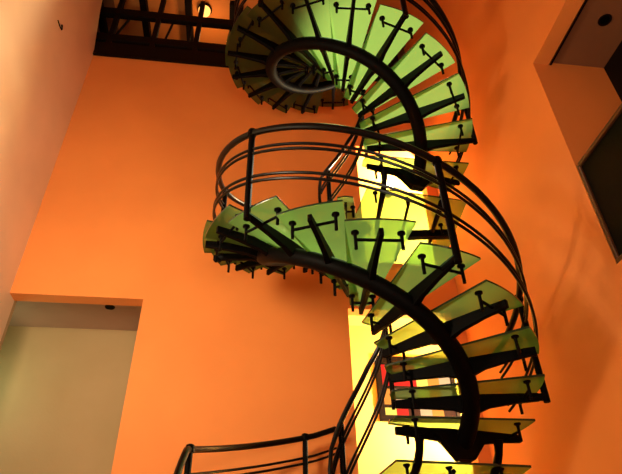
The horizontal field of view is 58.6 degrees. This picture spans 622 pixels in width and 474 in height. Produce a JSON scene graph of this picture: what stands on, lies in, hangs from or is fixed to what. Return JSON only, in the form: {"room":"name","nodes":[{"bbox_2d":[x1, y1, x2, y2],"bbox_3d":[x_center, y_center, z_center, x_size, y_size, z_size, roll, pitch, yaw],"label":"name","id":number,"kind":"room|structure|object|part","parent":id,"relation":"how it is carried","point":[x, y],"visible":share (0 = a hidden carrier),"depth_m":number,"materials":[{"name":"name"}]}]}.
{"room":"stairwell","nodes":[
{"label":"stairwell","id":0,"kind":"room"},
{"bbox_2d":[0,301,16,349],"bbox_3d":[-4.293,1.509,5.869,1.656,2.362,0.070,3,-37,-6],"label":"wall","id":1,"kind":"structure","parent":0,"point":[15,302],"depth_m":6.37,"materials":[{"name":"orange paint"}]},
{"bbox_2d":[0,0,101,340],"bbox_3d":[-3.046,-2.573,3.569,0.179,11.793,8.735,3,-37,-6],"label":"wall","id":2,"kind":"structure","parent":0,"point":[44,67],"depth_m":6.69,"materials":[{"name":"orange paint"}]},
{"bbox_2d":[0,326,136,473],"bbox_3d":[-3.346,2.223,6.865,3.843,2.362,0.138,3,-37,-6],"label":"wall","id":3,"kind":"structure","parent":0,"point":[63,390],"depth_m":6.96,"materials":[{"name":"beige paint"}]},
{"bbox_2d":[9,301,141,330],"bbox_3d":[-3.303,0.904,7.184,4.119,0.138,1.201,3,-37,-6],"label":"ceiling","id":4,"kind":"structure","parent":0,"point":[25,313],"depth_m":7.26,"materials":[{"name":"paint"}]},
{"bbox_2d":[105,305,114,309],"bbox_3d":[-2.566,0.895,7.074,0.127,0.010,0.127,3,-37,-6],"label":"recessed light","id":5,"kind":"object","parent":4,"relation":"in","point":[110,307],"visible":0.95,"depth_m":7.08,"materials":[{"name":"black metal"}]},
{"bbox_2d":[97,0,400,47],"bbox_3d":[-1.162,-6.408,8.503,6.966,0.166,11.592,3,-37,-6],"label":"ceiling","id":6,"kind":"structure","parent":0,"point":[220,8],"depth_m":11.04,"materials":[{"name":"orange paint"}]},
{"bbox_2d":[98,0,108,32],"bbox_3d":[-4.227,-3.884,11.545,0.124,0.166,2.719,3,-37,-6],"label":"trim","id":7,"kind":"structure","parent":6,"relation":"attached to","point":[103,27],"depth_m":11.01,"materials":[{"name":"brown wood"}]},
{"bbox_2d":[139,0,151,36],"bbox_3d":[-3.378,-3.834,11.641,0.124,0.166,2.719,3,-37,-6],"label":"trim","id":8,"kind":"structure","parent":6,"relation":"attached to","point":[146,26],"depth_m":10.97,"materials":[{"name":"brown wood"}]},
{"bbox_2d":[184,0,193,40],"bbox_3d":[-2.529,-3.783,11.736,0.124,0.166,2.719,3,-37,-6],"label":"trim","id":9,"kind":"structure","parent":6,"relation":"attached to","point":[188,3],"depth_m":10.82,"materials":[{"name":"brown wood"}]},
{"bbox_2d":[198,2,211,16],"bbox_3d":[-2.090,-4.425,10.869,0.276,0.179,0.276,3,-37,-6],"label":"ceiling lamp","id":10,"kind":"object","parent":6,"relation":"attached to","point":[208,9],"visible":0.6,"depth_m":10.82,"materials":[{"name":"yellow glass"}]},
{"bbox_2d":[229,0,234,30],"bbox_3d":[-1.681,-3.732,11.832,0.124,0.166,2.719,3,-37,-6],"label":"trim","id":11,"kind":"structure","parent":6,"relation":"attached to","point":[231,11],"depth_m":10.80,"materials":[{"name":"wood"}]},
{"bbox_2d":[10,55,491,473],"bbox_3d":[-0.788,1.060,6.597,5.407,9.461,0.179,3,-37,-6],"label":"wall","id":12,"kind":"structure","parent":0,"point":[220,357],"depth_m":6.83,"materials":[{"name":"orange paint"}]},
{"bbox_2d":[93,41,379,81],"bbox_3d":[-1.494,-2.927,9.419,6.649,0.331,0.221,3,-37,-6],"label":"trim","id":13,"kind":"structure","parent":12,"relation":"attached to","point":[107,49],"depth_m":9.20,"materials":[{"name":"brown wood"}]},
{"bbox_2d":[96,0,405,67],"bbox_3d":[-1.516,-3.708,10.030,6.649,1.662,0.126,3,-37,-6],"label":"gallery railing","id":14,"kind":"object","parent":13,"relation":"on","point":[118,13],"visible":0.21,"depth_m":9.86,"materials":[{"name":"black metal"}]},
{"bbox_3d":[-3.443,-3.834,9.803,0.083,1.656,0.083,3,-37,-6],"label":"post","id":15,"kind":"part","parent":14,"relation":"part of","materials":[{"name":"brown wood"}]},
{"bbox_3d":[-2.731,-3.791,9.883,0.083,1.656,0.083,3,-37,-6],"label":"post","id":16,"kind":"part","parent":14,"relation":"part of","materials":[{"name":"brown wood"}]},
{"bbox_3d":[-2.019,-3.748,9.963,0.083,1.656,0.083,3,-37,-6],"label":"post","id":17,"kind":"part","parent":14,"relation":"part of","materials":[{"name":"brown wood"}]},
{"bbox_2d":[348,316,411,327],"bbox_3d":[0.918,0.964,7.931,3.391,0.110,1.408,3,-37,-6],"label":"ceiling","id":18,"kind":"structure","parent":0,"point":[353,320],"depth_m":8.24,"materials":[{"name":"yellow paint"}]},
{"bbox_2d":[357,156,407,187],"bbox_3d":[0.864,-1.335,9.629,3.391,0.110,1.408,3,-37,-6],"label":"ceiling","id":19,"kind":"structure","parent":0,"point":[363,172],"depth_m":9.89,"materials":[{"name":"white paint"}]},
{"bbox_2d":[349,185,471,473],"bbox_3d":[0.838,1.317,8.454,3.115,5.550,0.138,3,-37,-6],"label":"wall","id":20,"kind":"structure","parent":0,"point":[382,447],"depth_m":7.44,"materials":[{"name":"yellow paint"}]},
{"bbox_2d":[387,179,394,186],"bbox_3d":[1.405,-0.880,9.911,0.160,0.258,0.273,3,-37,-6],"label":"globe lamp","id":21,"kind":"object","parent":20,"relation":"attached to","point":[390,182],"visible":0.55,"depth_m":9.83,"materials":[{"name":"white glass"}]},
{"bbox_2d":[374,356,460,421],"bbox_3d":[1.493,2.135,7.819,1.150,0.938,0.056,3,-37,-6],"label":"painting","id":22,"kind":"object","parent":20,"relation":"in","point":[386,412],"depth_m":7.71,"materials":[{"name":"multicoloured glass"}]},
{"bbox_3d":[1.081,1.971,7.896,0.165,0.319,0.014,3,-37,-6],"label":"pane","id":23,"kind":"part","parent":22,"relation":"part of","materials":[{"name":"red paint"}]},
{"bbox_3d":[1.087,2.223,7.709,0.165,0.230,0.014,3,-37,-6],"label":"pane","id":24,"kind":"part","parent":22,"relation":"part of","materials":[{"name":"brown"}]},
{"bbox_3d":[1.091,2.392,7.585,0.165,0.112,0.014,3,-37,-6],"label":"pane","id":25,"kind":"part","parent":22,"relation":"part of","materials":[{"name":"yellow paint"}]},
{"bbox_3d":[1.247,1.981,7.914,0.165,0.319,0.014,3,-37,-6],"label":"pane","id":26,"kind":"part","parent":22,"relation":"part of","materials":[{"name":"red paint"}]},
{"bbox_3d":[1.257,2.401,7.604,0.165,0.112,0.014,3,-37,-6],"label":"pane","id":27,"kind":"part","parent":22,"relation":"part of","materials":[{"name":"red"}]},
{"bbox_3d":[1.413,1.991,7.933,0.165,0.319,0.014,3,-37,-6],"label":"pane","id":28,"kind":"part","parent":22,"relation":"part of","materials":[{"name":"red"}]},
{"bbox_3d":[1.423,2.412,7.622,0.165,0.112,0.014,3,-37,-6],"label":"pane","id":29,"kind":"part","parent":22,"relation":"part of","materials":[{"name":"black"}]},
{"bbox_3d":[1.579,2.001,7.952,0.165,0.319,0.014,3,-37,-6],"label":"pane","id":30,"kind":"part","parent":22,"relation":"part of","materials":[{"name":"yellow paint"}]},
{"bbox_3d":[1.589,2.421,7.641,0.165,0.112,0.014,3,-37,-6],"label":"pane","id":31,"kind":"part","parent":22,"relation":"part of","materials":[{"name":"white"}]},
{"bbox_3d":[1.746,2.011,7.970,0.165,0.319,0.014,3,-37,-6],"label":"pane","id":32,"kind":"part","parent":22,"relation":"part of","materials":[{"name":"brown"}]},
{"bbox_3d":[1.755,2.431,7.660,0.165,0.112,0.014,3,-37,-6],"label":"pane","id":33,"kind":"part","parent":22,"relation":"part of","materials":[{"name":"brown"}]},
{"bbox_3d":[1.912,2.021,7.989,0.165,0.319,0.014,3,-37,-6],"label":"pane","id":34,"kind":"part","parent":22,"relation":"part of","materials":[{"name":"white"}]},
{"bbox_3d":[1.921,2.441,7.678,0.165,0.112,0.014,3,-37,-6],"label":"pane","id":35,"kind":"part","parent":22,"relation":"part of","materials":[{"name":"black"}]},
{"bbox_2d":[391,0,621,473],"bbox_3d":[2.316,-1.398,5.330,0.180,11.793,11.592,3,-37,-6],"label":"wall","id":36,"kind":"structure","parent":0,"point":[530,146],"depth_m":5.24,"materials":[{"name":"orange paint"}]},
{"bbox_2d":[550,0,587,64],"bbox_3d":[2.599,-2.681,4.317,0.030,0.041,3.174,3,-37,-6],"label":"trim","id":37,"kind":"structure","parent":36,"relation":"attached to","point":[583,4],"depth_m":5.26,"materials":[{"name":"brown wood"}]},
{"bbox_2d":[576,103,621,263],"bbox_3d":[2.483,-1.136,3.152,0.057,1.007,3.166,3,-37,-6],"label":"guard","id":38,"kind":"object","parent":36,"relation":"attached to","point":[599,168],"visible":0.93,"depth_m":4.29,"materials":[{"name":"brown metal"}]},
{"bbox_2d":[550,63,621,149],"bbox_3d":[2.773,-0.831,5.050,0.731,2.760,0.138,3,-37,-6],"label":"wall","id":39,"kind":"structure","parent":0,"point":[591,98],"depth_m":5.34,"materials":[{"name":"orange paint"}]},
{"bbox_2d":[553,0,621,67],"bbox_3d":[2.890,-2.736,4.403,0.593,0.138,3.174,3,-37,-6],"label":"ceiling","id":40,"kind":"structure","parent":0,"point":[590,44],"depth_m":5.37,"materials":[{"name":"paint"}]},
{"bbox_2d":[598,14,611,25],"bbox_3d":[2.767,-2.041,5.218,0.127,0.010,0.127,3,-37,-6],"label":"recessed light","id":41,"kind":"object","parent":40,"relation":"in","point":[605,19],"visible":1,"depth_m":5.21,"materials":[{"name":"black metal"}]},
{"bbox_2d":[604,41,621,100],"bbox_3d":[3.283,-1.833,3.708,0.138,2.760,3.312,3,-37,-6],"label":"wall","id":42,"kind":"structure","parent":0,"point":[613,68],"depth_m":5.45,"materials":[{"name":"brown paint"}]},
{"bbox_3d":[-0.205,3.254,1.483,11.608,0.166,12.880,-1,-36,0],"label":"floor","id":43,"kind":"structure","parent":0,"visible":0},
{"bbox_2d":[174,327,395,473],"bbox_3d":[0.456,2.495,3.784,2.897,4.166,3.244,-1,-36,0],"label":"stair railing","id":44,"kind":"object","parent":43,"relation":"on","point":[186,456],"visible":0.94,"depth_m":4.71,"materials":[{"name":"black metal"}]},
{"bbox_3d":[-0.911,2.100,4.127,0.179,1.099,0.081,-9,-37,10],"label":"railing post","id":45,"kind":"part","parent":44,"relation":"part of","materials":[{"name":"black metal"}]},
{"bbox_3d":[0.362,2.136,3.664,2.888,2.738,2.593,-21,-41,24],"label":"handrail","id":46,"kind":"part","parent":44,"relation":"part of","materials":[{"name":"black metal"}]},
{"bbox_3d":[0.449,2.363,3.651,2.855,2.709,2.845,-1,-36,0],"label":"guard rod","id":47,"kind":"part","parent":44,"relation":"part of","materials":[{"name":"black metal"}]},
{"bbox_3d":[0.367,2.333,3.520,2.855,2.709,2.563,-21,-41,24],"label":"guard rod","id":48,"kind":"part","parent":44,"relation":"part of","materials":[{"name":"black metal"}]},
{"bbox_3d":[-0.038,2.344,5.272,0.080,0.969,0.179,8,-38,-13],"label":"railing post","id":49,"kind":"part","parent":44,"relation":"part of","materials":[{"name":"black metal"}]},
{"bbox_3d":[0.253,1.864,4.318,0.058,0.891,0.030,24,-43,-30],"label":"post","id":50,"kind":"part","parent":44,"relation":"part of","materials":[{"name":"black metal"}]},
{"bbox_3d":[0.412,1.436,4.587,0.592,1.512,0.236,-1,-36,0],"label":"handrail","id":51,"kind":"part","parent":44,"relation":"part of","materials":[{"name":"black metal"}]},
{"bbox_3d":[0.416,1.339,4.654,0.560,1.261,0.222,-1,-36,0],"label":"guard rod","id":52,"kind":"part","parent":44,"relation":"part of","materials":[{"name":"black metal"}]},
{"bbox_3d":[0.417,1.384,4.621,0.560,1.261,0.222,-1,-36,0],"label":"guard rod","id":53,"kind":"part","parent":44,"relation":"part of","materials":[{"name":"black metal"}]},
{"bbox_3d":[0.438,1.570,4.502,0.539,1.157,0.190,-4,-37,4],"label":"guard rod","id":54,"kind":"part","parent":44,"relation":"part of","materials":[{"name":"black metal"}]},
{"bbox_3d":[0.472,1.555,4.522,0.512,1.053,0.164,-10,-37,11],"label":"guard rod","id":55,"kind":"part","parent":44,"relation":"part of","materials":[{"name":"black metal"}]},
{"bbox_2d":[203,116,550,473],"bbox_3d":[0.418,0.195,5.482,2.866,4.166,3.244,-1,-36,0],"label":"flight","id":56,"kind":"object","parent":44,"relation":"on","point":[327,238],"visible":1,"depth_m":4.25,"materials":[{"name":"green glass"}]},
{"bbox_3d":[-0.919,-0.146,5.782,0.094,0.960,0.083,-1,-36,0],"label":"railing post","id":57,"kind":"part","parent":56,"relation":"part of","materials":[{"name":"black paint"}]},
{"bbox_3d":[-0.409,0.144,5.109,1.118,0.135,0.050,6,-37,-10],"label":"support arm","id":58,"kind":"part","parent":56,"relation":"part of","materials":[{"name":"black paint"}]},
{"bbox_3d":[-0.418,0.173,5.447,1.118,0.135,0.050,-6,-37,7],"label":"support arm","id":59,"kind":"part","parent":56,"relation":"part of","materials":[{"name":"black paint"}]},
{"bbox_3d":[-0.300,0.125,4.789,1.118,0.135,0.050,19,-41,-26],"label":"support arm","id":60,"kind":"part","parent":56,"relation":"part of","materials":[{"name":"black paint"}]},
{"bbox_3d":[-0.326,0.191,5.773,1.118,0.135,0.050,-19,-40,23],"label":"support arm","id":61,"kind":"part","parent":56,"relation":"part of","materials":[{"name":"black paint"}]},
{"bbox_3d":[-0.447,-0.492,4.433,0.081,0.961,0.197,-29,-44,32],"label":"railing post","id":62,"kind":"part","parent":56,"relation":"part of","materials":[{"name":"black metal"}]},
{"bbox_3d":[-0.145,0.177,6.059,0.050,0.135,1.118,26,-44,-32],"label":"support arm","id":63,"kind":"part","parent":56,"relation":"part of","materials":[{"name":"black paint"}]},
{"bbox_3d":[-0.103,0.138,4.513,0.050,0.135,1.118,-25,-43,29],"label":"support arm","id":64,"kind":"part","parent":56,"relation":"part of","materials":[{"name":"black paint"}]},
{"bbox_3d":[0.156,0.197,4.303,0.050,0.135,1.118,-11,-38,13],"label":"support arm","id":65,"kind":"part","parent":56,"relation":"part of","materials":[{"name":"black paint"}]},
{"bbox_3d":[0.200,-0.435,6.016,0.058,0.891,0.030,24,-43,-30],"label":"post","id":66,"kind":"part","parent":56,"relation":"part of","materials":[{"name":"black metal"}]},
{"bbox_3d":[0.359,-0.863,6.285,0.592,1.512,0.236,-1,-36,0],"label":"handrail","id":67,"kind":"part","parent":56,"relation":"part of","materials":[{"name":"black metal"}]},
{"bbox_3d":[0.362,-0.960,6.352,0.560,1.261,0.222,-1,-36,0],"label":"guard rod","id":68,"kind":"part","parent":56,"relation":"part of","materials":[{"name":"black metal"}]},
{"bbox_3d":[0.364,-0.916,6.319,0.560,1.261,0.222,-1,-36,0],"label":"guard rod","id":69,"kind":"part","parent":56,"relation":"part of","materials":[{"name":"black metal"}]},
{"bbox_3d":[0.376,-0.736,6.192,0.537,1.157,0.213,-1,-36,0],"label":"guard rod","id":70,"kind":"part","parent":56,"relation":"part of","materials":[{"name":"black metal"}]},
{"bbox_3d":[0.384,-0.003,6.429,0.050,0.135,1.118,-1,-36,0],"label":"support arm","id":71,"kind":"part","parent":56,"relation":"part of","materials":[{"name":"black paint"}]},
{"bbox_3d":[0.418,-0.744,6.220,0.512,1.053,0.164,-10,-37,11],"label":"guard rod","id":72,"kind":"part","parent":56,"relation":"part of","materials":[{"name":"black metal"}]},
{"bbox_2d":[225,0,477,263],"bbox_3d":[0.364,-2.104,7.180,2.866,4.166,3.244,-1,-36,0],"label":"flight","id":73,"kind":"object","parent":56,"relation":"on","point":[302,55],"visible":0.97,"depth_m":6.06,"materials":[{"name":"green glass"}]},
{"bbox_3d":[-0.972,-2.446,7.480,0.094,0.960,0.083,-1,-36,0],"label":"railing post","id":74,"kind":"part","parent":73,"relation":"part of","materials":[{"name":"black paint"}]},
{"bbox_3d":[-0.501,-2.792,6.131,0.081,0.961,0.197,-29,-44,32],"label":"railing post","id":75,"kind":"part","parent":73,"relation":"part of","materials":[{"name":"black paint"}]},
{"bbox_3d":[-0.463,-2.156,6.807,1.118,0.135,0.050,6,-37,-10],"label":"support arm","id":76,"kind":"part","parent":73,"relation":"part of","materials":[{"name":"black paint"}]},
{"bbox_3d":[-0.472,-2.127,7.145,1.118,0.135,0.050,-6,-37,7],"label":"support arm","id":77,"kind":"part","parent":73,"relation":"part of","materials":[{"name":"black paint"}]},
{"bbox_3d":[-0.353,-2.174,6.487,1.118,0.135,0.050,19,-41,-26],"label":"support arm","id":78,"kind":"part","parent":73,"relation":"part of","materials":[{"name":"black paint"}]},
{"bbox_3d":[-0.380,-2.109,7.471,1.118,0.135,0.050,-19,-40,23],"label":"support arm","id":79,"kind":"part","parent":73,"relation":"part of","materials":[{"name":"black paint"}]},
{"bbox_3d":[-0.198,-2.122,7.757,0.050,0.135,1.118,26,-44,-32],"label":"support arm","id":80,"kind":"part","parent":73,"relation":"part of","materials":[{"name":"black paint"}]},
{"bbox_3d":[-0.157,-2.162,6.211,0.050,0.135,1.118,-25,-43,29],"label":"support arm","id":81,"kind":"part","parent":73,"relation":"part of","materials":[{"name":"black paint"}]},
{"bbox_3d":[0.049,-2.183,7.980,0.050,0.135,1.118,11,-38,-16],"label":"support arm","id":82,"kind":"part","parent":73,"relation":"part of","materials":[{"name":"black paint"}]},
{"bbox_3d":[0.102,-2.103,6.001,0.050,0.135,1.118,-11,-38,13],"label":"support arm","id":83,"kind":"part","parent":73,"relation":"part of","materials":[{"name":"black paint"}]},
{"bbox_3d":[0.331,-2.302,8.127,0.050,0.135,1.118,-1,-36,0],"label":"support arm","id":84,"kind":"part","parent":73,"relation":"part of","materials":[{"name":"black paint"}]},
{"bbox_3d":[0.288,-2.577,7.093,2.800,2.517,2.555,-19,-40,22],"label":"handrail","id":85,"kind":"part","parent":73,"relation":"part of","materials":[{"name":"black metal"}]},
{"bbox_3d":[0.392,-1.986,5.870,0.050,0.135,1.118,1,-36,-3],"label":"support arm","id":86,"kind":"part","parent":73,"relation":"part of","materials":[{"name":"black paint"}]},
{"bbox_3d":[0.293,-2.422,6.980,2.767,2.488,2.525,-19,-40,22],"label":"guard rod","id":87,"kind":"part","parent":73,"relation":"part of","materials":[{"name":"black metal"}]},
{"bbox_3d":[0.384,-2.310,7.046,2.767,2.488,2.757,-1,-36,0],"label":"guard rod","id":88,"kind":"part","parent":73,"relation":"part of","materials":[{"name":"black metal"}]},
{"bbox_3d":[0.389,-2.107,6.896,2.767,2.488,2.757,-1,-36,0],"label":"guard rod","id":89,"kind":"part","parent":73,"relation":"part of","materials":[{"name":"black metal"}]},
{"bbox_3d":[0.390,-2.062,6.864,2.767,2.488,2.757,-1,-36,0],"label":"guard rod","id":90,"kind":"part","parent":73,"relation":"part of","materials":[{"name":"black metal"}]},
{"bbox_3d":[0.677,-1.808,5.822,0.050,0.135,1.118,14,-39,-19],"label":"support arm","id":91,"kind":"part","parent":73,"relation":"part of","materials":[{"name":"black paint"}]},
{"bbox_3d":[0.920,-1.573,5.848,0.050,0.135,1.118,29,-46,-34],"label":"support arm","id":92,"kind":"part","parent":73,"relation":"part of","materials":[{"name":"black paint"}]},
{"bbox_3d":[0.892,-2.486,5.694,0.082,0.961,0.199,11,-38,-16],"label":"railing post","id":93,"kind":"part","parent":73,"relation":"part of","materials":[{"name":"black metal"}]},
{"bbox_3d":[1.113,-0.081,6.696,1.318,0.019,1.601,-1,-36,0],"label":"landing plate","id":94,"kind":"part","parent":73,"relation":"part of","materials":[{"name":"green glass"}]},
{"bbox_3d":[1.151,-0.673,6.178,1.118,0.135,0.050,8,-38,-13],"label":"support arm","id":95,"kind":"part","parent":73,"relation":"part of","materials":[{"name":"black paint"}]},
{"bbox_3d":[1.093,-1.294,5.933,1.118,0.135,0.050,-17,-39,20],"label":"support arm","id":96,"kind":"part","parent":73,"relation":"part of","materials":[{"name":"black paint"}]},
{"bbox_3d":[1.173,-0.987,6.053,1.118,0.135,0.050,-4,-37,4],"label":"support arm","id":97,"kind":"part","parent":73,"relation":"part of","materials":[{"name":"black paint"}]},
{"bbox_3d":[1.714,-1.402,6.292,0.199,0.960,0.084,-1,-36,0],"label":"railing post","id":98,"kind":"part","parent":73,"relation":"part of","materials":[{"name":"black metal"}]},
{"bbox_3d":[0.342,-0.277,5.395,2.800,2.517,2.555,-19,-40,22],"label":"handrail","id":99,"kind":"part","parent":56,"relation":"part of","materials":[{"name":"black metal"}]},
{"bbox_3d":[0.346,-0.122,5.282,2.767,2.488,2.525,-19,-40,22],"label":"guard rod","id":100,"kind":"part","parent":56,"relation":"part of","materials":[{"name":"black metal"}]},
{"bbox_3d":[0.446,0.314,4.172,0.050,0.135,1.118,1,-36,-3],"label":"support arm","id":101,"kind":"part","parent":56,"relation":"part of","materials":[{"name":"black paint"}]},
{"bbox_3d":[0.347,-0.080,5.251,2.767,2.488,2.525,-19,-40,22],"label":"guard rod","id":102,"kind":"part","parent":56,"relation":"part of","materials":[{"name":"black metal"}]},
{"bbox_3d":[0.352,0.123,5.101,2.767,2.488,2.525,-19,-40,22],"label":"guard rod","id":103,"kind":"part","parent":56,"relation":"part of","materials":[{"name":"black metal"}]},
{"bbox_3d":[0.353,0.167,5.069,2.767,2.488,2.525,-19,-40,22],"label":"guard rod","id":104,"kind":"part","parent":56,"relation":"part of","materials":[{"name":"black metal"}]},
{"bbox_3d":[0.730,0.492,4.124,0.050,0.135,1.118,14,-39,-19],"label":"support arm","id":105,"kind":"part","parent":56,"relation":"part of","materials":[{"name":"black paint"}]},
{"bbox_3d":[0.974,0.726,4.150,0.050,0.135,1.118,29,-46,-34],"label":"support arm","id":106,"kind":"part","parent":56,"relation":"part of","materials":[{"name":"black paint"}]},
{"bbox_3d":[0.946,-0.186,3.996,0.082,0.961,0.199,11,-38,-16],"label":"railing post","id":107,"kind":"part","parent":56,"relation":"part of","materials":[{"name":"black metal"}]},
{"bbox_3d":[1.166,2.219,4.998,1.318,0.019,1.601,-1,-36,0],"label":"landing plate","id":108,"kind":"part","parent":56,"relation":"part of","materials":[{"name":"green glass"}]},
{"bbox_3d":[1.204,1.626,4.481,1.118,0.135,0.050,8,-38,-13],"label":"support arm","id":109,"kind":"part","parent":56,"relation":"part of","materials":[{"name":"black paint"}]},
{"bbox_3d":[1.146,1.005,4.235,1.118,0.135,0.050,-17,-39,20],"label":"support arm","id":110,"kind":"part","parent":56,"relation":"part of","materials":[{"name":"black paint"}]},
{"bbox_3d":[1.226,1.312,4.355,1.118,0.135,0.050,-4,-37,4],"label":"support arm","id":111,"kind":"part","parent":56,"relation":"part of","materials":[{"name":"black paint"}]},
{"bbox_3d":[1.768,0.898,4.594,0.199,0.960,0.084,-1,-36,0],"label":"railing post","id":112,"kind":"part","parent":56,"relation":"part of","materials":[{"name":"black metal"}]},
{"bbox_3d":[0.671,1.097,4.731,0.029,0.760,0.057,12,-39,-18],"label":"post","id":113,"kind":"part","parent":44,"relation":"part of","materials":[{"name":"black metal"}]}
]}

